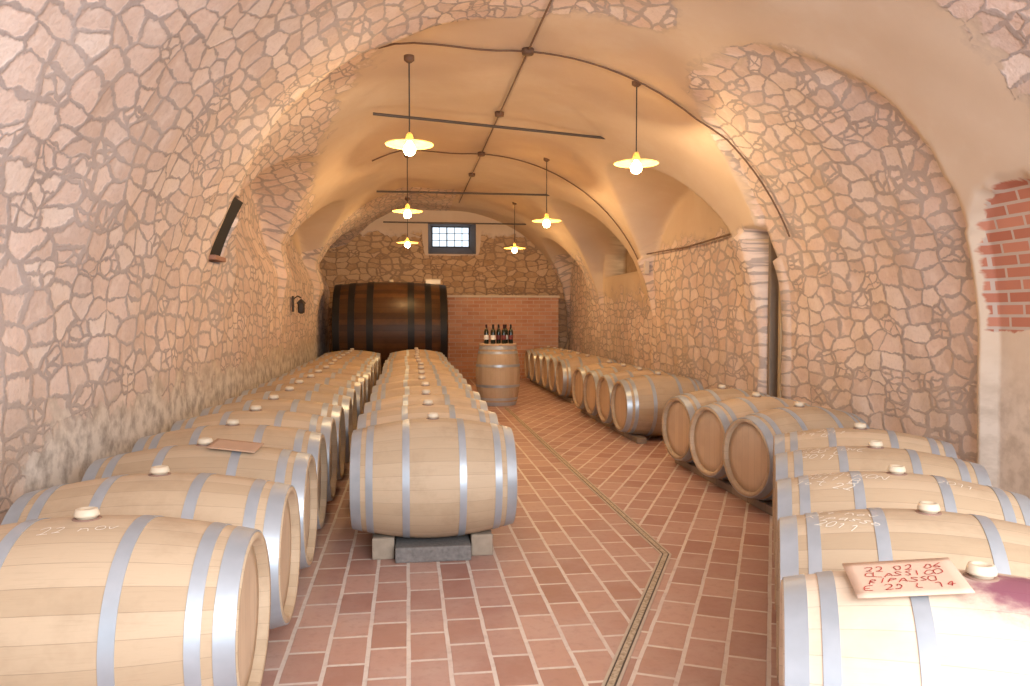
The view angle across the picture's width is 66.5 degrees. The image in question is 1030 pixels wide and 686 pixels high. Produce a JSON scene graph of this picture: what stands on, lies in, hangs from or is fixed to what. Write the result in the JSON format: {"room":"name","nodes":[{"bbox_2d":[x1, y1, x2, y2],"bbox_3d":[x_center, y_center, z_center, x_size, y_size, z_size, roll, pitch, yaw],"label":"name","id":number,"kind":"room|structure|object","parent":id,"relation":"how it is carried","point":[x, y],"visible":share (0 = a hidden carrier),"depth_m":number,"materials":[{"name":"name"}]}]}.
{"room":"wine cellar","nodes":[
{"label":"wine cellar","id":0,"kind":"room"},
{"bbox_2d":[0,31,329,524],"bbox_3d":[-2.899,-0.238,7.874,0.737,2.776,19.607,0,2,-9],"label":"wall","id":1,"kind":"structure","parent":0,"point":[118,326],"depth_m":4.42,"materials":[{"name":"stone"},{"name":"mortar"}]},
{"bbox_2d":[209,255,225,261],"bbox_3d":[-2.676,-0.725,6.729,0.300,0.040,0.380,0,2,-8],"label":"trim","id":2,"kind":"structure","parent":1,"relation":"attached to","point":[212,258],"depth_m":6.70,"materials":[{"name":"brick"}]},
{"bbox_2d":[210,197,242,255],"bbox_3d":[-2.478,-0.981,6.742,0.212,0.500,0.370,0,2,-8],"label":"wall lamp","id":3,"kind":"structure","parent":1,"relation":"attached to","point":[236,204],"depth_m":6.75,"materials":[{"name":"black metal"}]},
{"bbox_2d":[292,295,305,313],"bbox_3d":[-3.283,-0.586,11.953,0.205,0.280,0.130,0,2,-8],"label":"wall lantern","id":4,"kind":"object","parent":1,"relation":"attached to","point":[301,303],"visible":1,"depth_m":11.91,"materials":[{"name":"metal"}]},
{"bbox_2d":[319,209,567,351],"bbox_3d":[-1.437,-1.249,17.917,6.800,4.080,0.001,0,2,-8],"label":"wall","id":5,"kind":"structure","parent":0,"point":[375,254],"depth_m":17.87,"materials":[{"name":"beige stone"}]},
{"bbox_2d":[431,226,469,247],"bbox_3d":[-1.516,-2.495,18.488,0.900,0.500,0.050,0,2,-8],"label":"window","id":6,"kind":"structure","parent":5,"relation":"in","point":[432,227],"depth_m":18.47,"materials":[{"name":"metal"}]},
{"bbox_2d":[428,224,475,253],"bbox_3d":[-1.474,-2.389,18.185,1.090,0.700,0.620,0,2,-8],"label":"trim","id":7,"kind":"structure","parent":5,"relation":"attached to","point":[431,250],"depth_m":18.18,"materials":[{"name":"paint"}]},
{"bbox_2d":[447,297,558,378],"bbox_3d":[-0.269,-0.110,17.683,2.500,1.820,0.200,0,2,-8],"label":"wall partition","id":8,"kind":"structure","parent":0,"point":[534,321],"depth_m":17.54,"materials":[{"name":"brick"}]},
{"bbox_2d":[447,295,559,297],"bbox_3d":[-0.269,-1.044,17.650,2.540,0.050,0.260,0,2,-8],"label":"trim","id":9,"kind":"structure","parent":8,"relation":"on","point":[474,296],"depth_m":17.53,"materials":[{"name":"beige stone"}]},
{"bbox_2d":[0,0,1029,270],"bbox_3d":[-0.043,-1.999,8.205,6.118,1.420,19.621,0,2,-8],"label":"ceiling","id":10,"kind":"structure","parent":0,"point":[275,101],"depth_m":6.19,"materials":[{"name":"paint"}]},
{"bbox_2d":[397,197,417,247],"bbox_3d":[-2.039,-2.280,14.890,0.416,0.948,0.416,0,2,-8],"label":"pendant lamp","id":11,"kind":"object","parent":10,"relation":"hanging from","point":[407,242],"visible":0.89,"depth_m":14.88,"materials":[{"name":"metal"}]},
{"bbox_2d":[393,153,422,217],"bbox_3d":[-1.485,-2.166,10.829,0.416,0.888,0.416,0,2,-8],"label":"pendant lamp","id":12,"kind":"object","parent":10,"relation":"hanging from","point":[407,211],"visible":0.92,"depth_m":10.82,"materials":[{"name":"metal"}]},
{"bbox_2d":[385,54,433,155],"bbox_3d":[-0.912,-2.045,6.771,0.416,0.855,0.416,0,2,-8],"label":"pendant lamp","id":13,"kind":"object","parent":10,"relation":"hanging from","point":[409,145],"visible":1,"depth_m":6.76,"materials":[{"name":"metal"}]},
{"bbox_2d":[405,132,412,140],"bbox_3d":[-0.912,-1.783,6.780,0.068,0.069,0.068,0,2,-8],"label":"socket","id":14,"kind":"object","parent":13,"relation":"attached to","point":[409,135],"depth_m":6.76,"materials":[{"name":"yellow ceramic"}]},
{"bbox_2d":[383,221,525,224],"bbox_3d":[-1.251,-2.519,16.504,3.000,0.032,0.032,0,2,-8],"label":"rod","id":15,"kind":"object","parent":10,"relation":"attached to","point":[383,221],"visible":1,"depth_m":16.49,"materials":[{"name":"metal"}]},
{"bbox_2d":[376,190,548,195],"bbox_3d":[-0.605,-2.486,13.058,3.350,0.032,0.032,0,2,-8],"label":"rod","id":16,"kind":"object","parent":10,"relation":"attached to","point":[376,190],"visible":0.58,"depth_m":13.01,"materials":[{"name":"metal"}]},
{"bbox_2d":[373,112,604,138],"bbox_3d":[-0.072,-2.415,8.816,3.015,0.132,0.032,-1,2,-16],"label":"rod","id":17,"kind":"object","parent":10,"relation":"attached to","point":[374,113],"visible":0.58,"depth_m":8.73,"materials":[{"name":"metal"}]},
{"bbox_2d":[372,150,637,259],"bbox_3d":[-0.074,-1.970,11.533,3.994,1.651,0.110,0,2,-8],"label":"cable conduit","id":18,"kind":"object","parent":10,"relation":"attached to","point":[479,154],"visible":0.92,"depth_m":11.52,"materials":[{"name":"black metal"}]},
{"bbox_2d":[459,0,551,202],"bbox_3d":[-0.257,-2.691,9.716,0.110,0.050,13.500,0,2,-8],"label":"cable conduit","id":19,"kind":"object","parent":10,"relation":"attached to","point":[498,114],"visible":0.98,"depth_m":8.40,"materials":[{"name":"black metal"}]},
{"bbox_2d":[504,202,524,252],"bbox_3d":[-0.008,-2.231,15.169,0.416,0.989,0.416,0,2,-8],"label":"pendant lamp","id":20,"kind":"object","parent":10,"relation":"hanging from","point":[514,247],"visible":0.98,"depth_m":15.15,"materials":[{"name":"metal"}]},
{"bbox_2d":[532,158,560,227],"bbox_3d":[0.447,-2.125,11.094,0.416,0.988,0.416,0,2,-8],"label":"pendant lamp","id":21,"kind":"object","parent":10,"relation":"hanging from","point":[546,220],"visible":0.98,"depth_m":11.09,"materials":[{"name":"metal"}]},
{"bbox_2d":[378,42,789,236],"bbox_3d":[0.701,-1.812,7.100,3.816,1.651,0.110,0,2,-8],"label":"cable conduit","id":22,"kind":"object","parent":10,"relation":"attached to","point":[525,52],"visible":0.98,"depth_m":7.08,"materials":[{"name":"black metal"}]},
{"bbox_2d":[614,81,658,173],"bbox_3d":[1.122,-1.994,7.252,0.416,0.858,0.416,0,2,-8],"label":"pendant lamp","id":23,"kind":"object","parent":10,"relation":"hanging from","point":[636,164],"visible":0.98,"depth_m":7.25,"materials":[{"name":"metal"}]},
{"bbox_2d":[633,152,639,159],"bbox_3d":[1.122,-1.730,7.261,0.068,0.069,0.068,0,2,-8],"label":"socket","id":24,"kind":"object","parent":23,"relation":"attached to","point":[636,155],"depth_m":7.24,"materials":[{"name":"yellow ceramic"}]},
{"bbox_2d":[261,379,778,685],"bbox_3d":[0.239,1.123,8.657,7.200,0.001,20.200,0,2,-8],"label":"floor","id":25,"kind":"structure","parent":0,"point":[561,586],"depth_m":4.09,"materials":[{"name":"tile"}]},
{"bbox_2d":[372,533,394,559],"bbox_3d":[-0.783,1.199,4.682,0.130,0.129,0.200,0,2,-8],"label":"concrete block","id":26,"kind":"object","parent":25,"relation":"on","point":[383,546],"visible":0.76,"depth_m":4.58,"materials":[{"name":"beige concrete"}]},
{"bbox_2d":[332,280,447,373],"bbox_3d":[-2.558,-0.229,16.256,2.250,2.160,1.984,0,2,-8],"label":"large cask","id":27,"kind":"object","parent":25,"relation":"on","point":[384,318],"visible":0.72,"depth_m":15.38,"materials":[{"name":"wood"}]},
{"bbox_2d":[425,279,440,283],"bbox_3d":[-1.706,-1.277,16.334,0.320,0.105,0.220,0,2,-8],"label":"box","id":28,"kind":"object","parent":27,"relation":"on","point":[429,281],"visible":0.91,"depth_m":16.23,"materials":[{"name":"beige cardboard"}]},
{"bbox_2d":[395,534,470,562],"bbox_3d":[-0.505,1.215,4.792,0.440,0.090,0.500,0,2,-8],"label":"stone slab","id":29,"kind":"object","parent":25,"relation":"on","point":[452,548],"visible":0.72,"depth_m":4.56,"materials":[{"name":"grey stone"}]},
{"bbox_2d":[349,412,517,537],"bbox_3d":[-0.493,0.790,4.728,0.950,0.744,0.710,0,2,-8],"label":"wine barrel","id":30,"kind":"object","parent":29,"relation":"on","point":[432,476],"visible":1,"depth_m":4.45,"materials":[{"name":"brown wood"}]},
{"bbox_2d":[469,529,492,555],"bbox_3d":[-0.209,1.197,4.761,0.130,0.129,0.200,0,2,-8],"label":"concrete block","id":31,"kind":"object","parent":25,"relation":"on","point":[481,542],"visible":0.66,"depth_m":4.66,"materials":[{"name":"beige concrete"}]},
{"bbox_2d":[476,343,519,405],"bbox_3d":[-0.274,0.495,12.553,0.710,0.976,0.710,0,2,-8],"label":"wine barrel","id":32,"kind":"object","parent":25,"relation":"on","point":[497,365],"visible":0.98,"depth_m":12.27,"materials":[{"name":"brown wood"}]},
{"bbox_2d":[484,324,488,343],"bbox_3d":[-0.454,-0.142,12.445,0.077,0.305,0.077,0,2,-8],"label":"wine bottle","id":33,"kind":"object","parent":32,"relation":"on","point":[486,332],"visible":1,"depth_m":12.42,"materials":[{"name":"black glass"}]},
{"bbox_2d":[491,324,494,343],"bbox_3d":[-0.347,-0.140,12.399,0.077,0.305,0.077,0,2,-8],"label":"wine bottle","id":34,"kind":"object","parent":32,"relation":"on","point":[492,330],"visible":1,"depth_m":12.37,"materials":[{"name":"black glass"}]},
{"bbox_2d":[496,324,500,343],"bbox_3d":[-0.261,-0.144,12.512,0.077,0.305,0.077,0,2,-8],"label":"wine bottle","id":35,"kind":"object","parent":32,"relation":"on","point":[498,332],"visible":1,"depth_m":12.49,"materials":[{"name":"black glass"}]},
{"bbox_2d":[501,324,505,343],"bbox_3d":[-0.177,-0.140,12.413,0.077,0.305,0.077,0,2,-8],"label":"wine bottle","id":36,"kind":"object","parent":32,"relation":"on","point":[503,333],"visible":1,"depth_m":12.39,"materials":[{"name":"black glass"}]},
{"bbox_2d":[505,324,507,342],"bbox_3d":[-0.148,-0.146,12.568,0.077,0.305,0.077,0,2,-8],"label":"wine bottle","id":37,"kind":"object","parent":32,"relation":"on","point":[505,324],"visible":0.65,"depth_m":12.54,"materials":[{"name":"black glass"}]},
{"bbox_2d":[508,324,512,343],"bbox_3d":[-0.068,-0.143,12.498,0.077,0.305,0.077,0,2,-8],"label":"wine bottle","id":38,"kind":"object","parent":32,"relation":"on","point":[510,332],"visible":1,"depth_m":12.47,"materials":[{"name":"black glass"}]},
{"bbox_2d":[530,379,573,402],"bbox_3d":[0.668,0.870,14.836,0.110,0.064,4.300,0,2,-8],"label":"rail","id":39,"kind":"object","parent":25,"relation":"on","point":[570,400],"visible":0.41,"depth_m":13.93,"materials":[{"name":"brown wood"}]},
{"bbox_2d":[524,346,566,378],"bbox_3d":[0.709,0.430,16.674,0.950,0.744,0.710,0,2,-9],"label":"wine barrel","id":40,"kind":"object","parent":39,"relation":"on","point":[528,352],"visible":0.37,"depth_m":16.60,"materials":[{"name":"brown wood"}]},
{"bbox_2d":[529,347,575,380],"bbox_3d":[0.807,0.456,15.951,0.950,0.744,0.710,0,2,-9],"label":"wine barrel","id":41,"kind":"object","parent":39,"relation":"on","point":[533,354],"visible":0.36,"depth_m":15.85,"materials":[{"name":"brown wood"}]},
{"bbox_2d":[535,349,580,384],"bbox_3d":[0.906,0.481,15.228,0.950,0.744,0.710,0,2,-9],"label":"wine barrel","id":42,"kind":"object","parent":39,"relation":"on","point":[539,357],"visible":0.27,"depth_m":15.12,"materials":[{"name":"brown wood"}]},
{"bbox_2d":[541,350,589,388],"bbox_3d":[1.004,0.507,14.505,0.950,0.744,0.710,0,2,-9],"label":"wine barrel","id":43,"kind":"object","parent":39,"relation":"on","point":[545,361],"visible":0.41,"depth_m":14.40,"materials":[{"name":"brown wood"}]},
{"bbox_2d":[548,352,598,392],"bbox_3d":[1.103,0.533,13.783,0.950,0.744,0.710,0,2,-9],"label":"wine barrel","id":44,"kind":"object","parent":39,"relation":"on","point":[553,361],"visible":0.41,"depth_m":13.67,"materials":[{"name":"brown wood"}]},
{"bbox_2d":[556,354,616,397],"bbox_3d":[1.201,0.558,13.060,0.950,0.744,0.710,0,2,-9],"label":"wine barrel","id":45,"kind":"object","parent":39,"relation":"on","point":[565,368],"visible":0.49,"depth_m":12.84,"materials":[{"name":"brown wood"}]},
{"bbox_2d":[504,407,671,685],"bbox_3d":[0.389,1.183,6.880,1.066,0.005,10.530,0,2,0],"label":"floor drain","id":46,"kind":"object","parent":25,"relation":"on","point":[619,664],"visible":1,"depth_m":4.15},
{"bbox_2d":[580,409,646,443],"bbox_3d":[1.215,1.037,10.160,0.110,0.064,2.900,0,2,-8],"label":"rail","id":47,"kind":"object","parent":25,"relation":"on","point":[639,439],"visible":0.63,"depth_m":9.23,"materials":[{"name":"brown wood"}]},
{"bbox_2d":[572,360,638,409],"bbox_3d":[1.353,0.622,11.285,0.950,0.744,0.710,0,2,-12],"label":"wine barrel","id":48,"kind":"object","parent":47,"relation":"on","point":[579,373],"visible":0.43,"depth_m":11.18,"materials":[{"name":"brown wood"}]},
{"bbox_2d":[583,363,655,416],"bbox_3d":[1.452,0.648,10.552,0.950,0.744,0.710,0,2,-12],"label":"wine barrel","id":49,"kind":"object","parent":47,"relation":"on","point":[591,378],"visible":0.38,"depth_m":10.44,"materials":[{"name":"brown wood"}]},
{"bbox_2d":[596,367,676,424],"bbox_3d":[1.552,0.674,9.819,0.950,0.744,0.710,0,2,-11],"label":"wine barrel","id":50,"kind":"object","parent":47,"relation":"on","point":[605,384],"visible":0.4,"depth_m":9.70,"materials":[{"name":"brown wood"}]},
{"bbox_2d":[611,371,703,435],"bbox_3d":[1.652,0.700,9.087,0.950,0.744,0.710,0,2,-11],"label":"wine barrel","id":51,"kind":"object","parent":47,"relation":"on","point":[638,403],"visible":0.7,"depth_m":8.82,"materials":[{"name":"brown wood"}]},
{"bbox_2d":[675,460,772,515],"bbox_3d":[1.744,1.164,6.581,0.110,0.064,2.100,0,2,-8],"label":"rail","id":52,"kind":"object","parent":25,"relation":"on","point":[766,506],"visible":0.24,"depth_m":6.33,"materials":[{"name":"brown wood"}]},
{"bbox_2d":[662,385,769,462],"bbox_3d":[1.931,0.762,7.339,0.950,0.744,0.710,-1,2,-16],"label":"wine barrel","id":53,"kind":"object","parent":52,"relation":"on","point":[678,412],"visible":0.41,"depth_m":7.19,"materials":[{"name":"brown wood"}]},
{"bbox_2d":[689,392,809,479],"bbox_3d":[2.030,0.788,6.617,0.950,0.744,0.710,-1,2,-18],"label":"wine barrel","id":54,"kind":"object","parent":52,"relation":"on","point":[709,423],"visible":0.48,"depth_m":6.46,"materials":[{"name":"brown wood"}]},
{"bbox_2d":[722,402,869,500],"bbox_3d":[2.128,0.814,5.894,0.950,0.744,0.710,-1,2,-19],"label":"wine barrel","id":55,"kind":"object","parent":52,"relation":"on","point":[747,449],"visible":0.53,"depth_m":5.71,"materials":[{"name":"brown wood"}]},
{"bbox_3d":[1.376,1.274,3.512,0.110,0.064,3.500,1,2,18],"label":"rail","id":56,"kind":"object","parent":25,"relation":"on","visible":0},
{"bbox_2d":[775,465,1029,609],"bbox_3d":[1.652,0.902,3.410,0.988,0.744,0.710,1,2,18],"label":"wine barrel","id":57,"kind":"object","parent":56,"relation":"on","point":[894,488],"visible":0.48,"depth_m":3.28,"materials":[{"name":"brown wood"}]},
{"bbox_2d":[776,501,1029,682],"bbox_3d":[1.437,0.926,2.740,0.988,0.744,0.710,1,2,18],"label":"wine barrel","id":58,"kind":"object","parent":56,"relation":"on","point":[808,543],"visible":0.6,"depth_m":2.63,"materials":[{"name":"brown wood"}]},
{"bbox_2d":[779,561,1029,685],"bbox_3d":[1.222,0.950,2.069,0.988,0.744,0.710,1,2,18],"label":"wine barrel","id":59,"kind":"object","parent":56,"relation":"on","point":[829,636],"visible":0.91,"depth_m":1.93,"materials":[{"name":"brown wood"}]},
{"bbox_2d":[842,557,974,598],"bbox_3d":[1.026,0.618,2.068,0.274,0.066,0.199,0,2,13],"label":"cardboard sign","id":60,"kind":"object","parent":59,"relation":"on","point":[930,576],"visible":1,"depth_m":2.06,"materials":[{"name":"beige"}]},
{"bbox_3d":[1.928,1.280,3.335,0.110,0.064,3.500,1,2,18],"label":"rail","id":61,"kind":"object","parent":25,"relation":"on","visible":0},
{"bbox_2d":[773,422,957,514],"bbox_3d":[2.083,0.854,4.752,0.988,0.744,0.710,1,2,18],"label":"wine barrel","id":62,"kind":"object","parent":61,"relation":"on","point":[859,435],"visible":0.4,"depth_m":4.63,"materials":[{"name":"brown wood"}]},
{"bbox_2d":[773,440,991,563],"bbox_3d":[1.868,0.878,4.081,0.988,0.744,0.710,1,2,18],"label":"wine barrel","id":63,"kind":"object","parent":61,"relation":"on","point":[873,457],"visible":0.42,"depth_m":3.95,"materials":[{"name":"brown wood"}]},
{"bbox_3d":[-2.529,1.078,8.755,0.110,0.082,13.055,0,2,-8],"label":"rail","id":64,"kind":"object","parent":25,"relation":"on","visible":0},
{"bbox_2d":[0,507,270,685],"bbox_3d":[-1.405,0.913,2.588,1.064,0.744,0.710,0,2,-7],"label":"wine barrel","id":65,"kind":"object","parent":64,"relation":"on","point":[88,597],"visible":1,"depth_m":2.35,"materials":[{"name":"brown wood"}]},
{"bbox_2d":[1,465,300,628],"bbox_3d":[-1.489,0.888,3.303,1.064,0.744,0.710,0,2,-7],"label":"wine barrel","id":66,"kind":"object","parent":64,"relation":"on","point":[271,508],"visible":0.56,"depth_m":3.15,"materials":[{"name":"brown wood"}]},
{"bbox_2d":[82,437,317,568],"bbox_3d":[-1.596,0.861,4.054,1.064,0.744,0.710,0,2,-8],"label":"wine barrel","id":67,"kind":"object","parent":64,"relation":"on","point":[297,469],"visible":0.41,"depth_m":3.90,"materials":[{"name":"brown wood"}]},
{"bbox_2d":[206,438,263,452],"bbox_3d":[-1.432,0.526,4.021,0.242,0.050,0.169,0,2,-3],"label":"cardboard sheet","id":68,"kind":"object","parent":67,"relation":"on","point":[221,444],"visible":1,"depth_m":4.01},
{"bbox_2d":[131,419,327,529],"bbox_3d":[-1.714,0.835,4.780,1.064,0.744,0.710,0,2,-8],"label":"wine barrel","id":69,"kind":"object","parent":64,"relation":"on","point":[298,440],"visible":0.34,"depth_m":4.66,"materials":[{"name":"brown wood"}]},
{"bbox_2d":[170,405,336,501],"bbox_3d":[-1.814,0.809,5.508,1.064,0.744,0.710,0,2,-8],"label":"wine barrel","id":70,"kind":"object","parent":64,"relation":"on","point":[325,425],"visible":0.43,"depth_m":5.39,"materials":[{"name":"brown wood"}]},
{"bbox_2d":[200,395,345,479],"bbox_3d":[-1.912,0.783,6.235,1.064,0.744,0.710,0,2,-7],"label":"wine barrel","id":71,"kind":"object","parent":64,"relation":"on","point":[336,412],"visible":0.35,"depth_m":6.12,"materials":[{"name":"brown wood"}]},
{"bbox_2d":[224,386,352,462],"bbox_3d":[-1.998,0.757,6.965,1.064,0.744,0.710,0,2,-8],"label":"wine barrel","id":72,"kind":"object","parent":64,"relation":"on","point":[344,401],"visible":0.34,"depth_m":6.85,"materials":[{"name":"brown wood"}]},
{"bbox_2d":[241,380,356,429],"bbox_3d":[-2.109,0.732,7.691,1.064,0.744,0.710,0,2,-7],"label":"wine barrel","id":73,"kind":"object","parent":64,"relation":"on","point":[299,385],"visible":0.25,"depth_m":7.59,"materials":[{"name":"brown wood"}]},
{"bbox_2d":[282,365,370,402],"bbox_3d":[-2.373,0.654,9.879,1.064,0.744,0.710,0,2,-7],"label":"wine barrel","id":74,"kind":"object","parent":64,"relation":"on","point":[325,368],"visible":0.22,"depth_m":9.78,"materials":[{"name":"brown wood"}]},
{"bbox_2d":[290,362,372,393],"bbox_3d":[-2.477,0.628,10.607,1.064,0.744,0.710,0,2,-7],"label":"wine barrel","id":75,"kind":"object","parent":64,"relation":"on","point":[331,364],"visible":0.22,"depth_m":10.52,"materials":[{"name":"brown wood"}]},
{"bbox_2d":[303,356,374,385],"bbox_3d":[-2.697,0.576,12.059,1.064,0.744,0.710,0,2,-8],"label":"wine barrel","id":76,"kind":"object","parent":64,"relation":"on","point":[339,358],"visible":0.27,"depth_m":11.97,"materials":[{"name":"brown wood"}]},
{"bbox_2d":[323,348,380,357],"bbox_3d":[-3.104,0.472,14.969,1.064,0.744,0.710,0,2,-7],"label":"wine barrel","id":77,"kind":"object","parent":64,"relation":"on","point":[352,349],"visible":0.16,"depth_m":14.89,"materials":[{"name":"brown wood"}]},
{"bbox_3d":[-1.955,1.075,8.833,0.110,0.082,13.055,0,2,-8],"label":"rail","id":78,"kind":"object","parent":25,"relation":"on","visible":0},
{"bbox_2d":[258,374,362,419],"bbox_3d":[-2.188,0.706,8.422,1.064,0.744,0.710,0,2,-8],"label":"wine barrel","id":79,"kind":"object","parent":78,"relation":"on","point":[310,378],"visible":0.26,"depth_m":8.31,"materials":[{"name":"brown wood"}]},
{"bbox_2d":[270,369,365,413],"bbox_3d":[-2.289,0.680,9.149,1.064,0.744,0.710,0,2,-8],"label":"wine barrel","id":80,"kind":"object","parent":78,"relation":"on","point":[318,372],"visible":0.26,"depth_m":9.05,"materials":[{"name":"brown wood"}]},
{"bbox_2d":[296,359,372,377],"bbox_3d":[-2.604,0.602,11.331,1.064,0.744,0.710,0,2,-7],"label":"wine barrel","id":81,"kind":"object","parent":78,"relation":"on","point":[335,361],"visible":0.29,"depth_m":11.23,"materials":[{"name":"brown wood"}]},
{"bbox_2d":[309,354,376,384],"bbox_3d":[-2.801,0.550,12.786,1.064,0.744,0.710,0,2,-8],"label":"wine barrel","id":82,"kind":"object","parent":78,"relation":"on","point":[342,355],"visible":0.2,"depth_m":12.70,"materials":[{"name":"brown wood"}]},
{"bbox_2d":[316,352,379,379],"bbox_3d":[-2.882,0.524,13.517,1.064,0.744,0.710,0,2,-8],"label":"wine barrel","id":83,"kind":"object","parent":78,"relation":"on","point":[347,353],"visible":0.2,"depth_m":13.43,"materials":[{"name":"brown wood"}]},
{"bbox_2d":[320,350,380,374],"bbox_3d":[-2.985,0.498,14.244,1.064,0.744,0.710,0,2,-7],"label":"wine barrel","id":84,"kind":"object","parent":78,"relation":"on","point":[350,351],"visible":0.16,"depth_m":14.16,"materials":[{"name":"brown wood"}]},
{"bbox_3d":[-0.877,1.022,9.660,0.110,0.129,9.855,0,2,-8],"label":"rail","id":85,"kind":"object","parent":25,"relation":"on","visible":0},
{"bbox_2d":[382,362,458,373],"bbox_3d":[-1.179,0.609,9.823,0.950,0.744,0.710,0,2,-7],"label":"wine barrel","id":86,"kind":"object","parent":85,"relation":"on","point":[419,363],"visible":0.2,"depth_m":9.72,"materials":[{"name":"brown wood"}]},
{"bbox_2d":[379,366,462,378],"bbox_3d":[-1.087,0.635,9.095,0.950,0.744,0.710,0,2,-7],"label":"wine barrel","id":87,"kind":"object","parent":85,"relation":"on","point":[406,371],"visible":0.21,"depth_m":8.99,"materials":[{"name":"brown wood"}]},
{"bbox_2d":[376,370,466,384],"bbox_3d":[-0.994,0.661,8.366,0.950,0.744,0.710,0,2,-8],"label":"wine barrel","id":88,"kind":"object","parent":85,"relation":"on","point":[420,372],"visible":0.18,"depth_m":8.26,"materials":[{"name":"brown wood"}]},
{"bbox_2d":[372,375,471,392],"bbox_3d":[-0.903,0.687,7.637,0.950,0.744,0.710,0,2,-8],"label":"wine barrel","id":89,"kind":"object","parent":85,"relation":"on","point":[411,382],"visible":0.2,"depth_m":7.52,"materials":[{"name":"brown wood"}]},
{"bbox_3d":[-1.451,1.025,9.581,0.110,0.129,9.855,0,2,-8],"label":"rail","id":90,"kind":"object","parent":25,"relation":"on","visible":0},
{"bbox_2d":[385,353,447,362],"bbox_3d":[-1.505,0.531,12.003,0.950,0.744,0.710,0,2,-8],"label":"wine barrel","id":91,"kind":"object","parent":90,"relation":"on","point":[415,354],"visible":0.15,"depth_m":11.91,"materials":[{"name":"brown wood"}]},
{"bbox_2d":[390,347,442,354],"bbox_3d":[-1.783,0.453,14.189,0.950,0.744,0.710,0,2,-8],"label":"wine barrel","id":92,"kind":"object","parent":90,"relation":"on","point":[415,347],"visible":0.16,"depth_m":14.10,"materials":[{"name":"brown wood"}]},
{"bbox_2d":[389,349,444,356],"bbox_3d":[-1.678,0.479,13.462,0.950,0.744,0.710,0,2,-7],"label":"wine barrel","id":93,"kind":"object","parent":90,"relation":"on","point":[411,352],"visible":0.15,"depth_m":13.37,"materials":[{"name":"brown wood"}]},
{"bbox_2d":[384,356,450,365],"bbox_3d":[-1.402,0.557,11.276,0.950,0.744,0.710,0,2,-8],"label":"wine barrel","id":94,"kind":"object","parent":90,"relation":"on","point":[416,357],"visible":0.19,"depth_m":11.17,"materials":[{"name":"brown wood"}]},
{"bbox_2d":[388,351,446,358],"bbox_3d":[-1.582,0.505,12.734,0.950,0.744,0.710,0,2,-8],"label":"wine barrel","id":95,"kind":"object","parent":90,"relation":"on","point":[418,352],"visible":0.16,"depth_m":12.64,"materials":[{"name":"brown wood"}]},
{"bbox_2d":[382,359,453,369],"bbox_3d":[-1.295,0.583,10.549,0.950,0.744,0.710,0,2,-8],"label":"wine barrel","id":96,"kind":"object","parent":90,"relation":"on","point":[417,360],"visible":0.19,"depth_m":10.45,"materials":[{"name":"brown wood"}]},
{"bbox_2d":[370,382,480,401],"bbox_3d":[-0.788,0.712,6.911,0.950,0.744,0.710,0,2,-8],"label":"wine barrel","id":97,"kind":"object","parent":90,"relation":"on","point":[408,390],"visible":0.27,"depth_m":6.79,"materials":[{"name":"brown wood"}]},
{"bbox_2d":[364,389,487,412],"bbox_3d":[-0.699,0.738,6.182,0.950,0.744,0.710,0,2,-7],"label":"wine barrel","id":98,"kind":"object","parent":90,"relation":"on","point":[414,399],"visible":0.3,"depth_m":6.05,"materials":[{"name":"brown wood"}]},
{"bbox_2d":[357,399,498,428],"bbox_3d":[-0.603,0.764,5.454,0.950,0.744,0.710,0,2,-8],"label":"wine barrel","id":99,"kind":"object","parent":90,"relation":"on","point":[400,413],"visible":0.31,"depth_m":5.32,"materials":[{"name":"brown wood"}]},
{"bbox_2d":[555,130,1029,498],"bbox_3d":[2.654,-0.183,8.636,0.884,2.611,19.601,0,2,-8],"label":"wall","id":100,"kind":"structure","parent":0,"point":[905,296],"depth_m":6.37,"materials":[{"name":"stone"}]},
{"bbox_2d":[643,233,730,273],"bbox_3d":[2.270,-1.109,9.618,0.088,0.312,4.512,0,2,-8],"label":"cable conduit","id":101,"kind":"object","parent":100,"relation":"attached to","point":[646,263],"visible":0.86,"depth_m":10.53,"materials":[{"name":"black metal"}]},
{"bbox_2d":[767,236,778,396],"bbox_3d":[2.854,0.014,8.166,0.460,2.250,0.050,0,2,-8],"label":"door","id":102,"kind":"structure","parent":100,"relation":"in","point":[773,285],"depth_m":8.11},
{"bbox_2d":[777,289,782,397],"bbox_3d":[2.704,0.009,7.898,0.100,2.280,0.060,0,2,-8],"label":"trim","id":103,"kind":"structure","parent":100,"relation":"attached to","point":[780,332],"depth_m":7.88,"materials":[{"name":"beige stone"}]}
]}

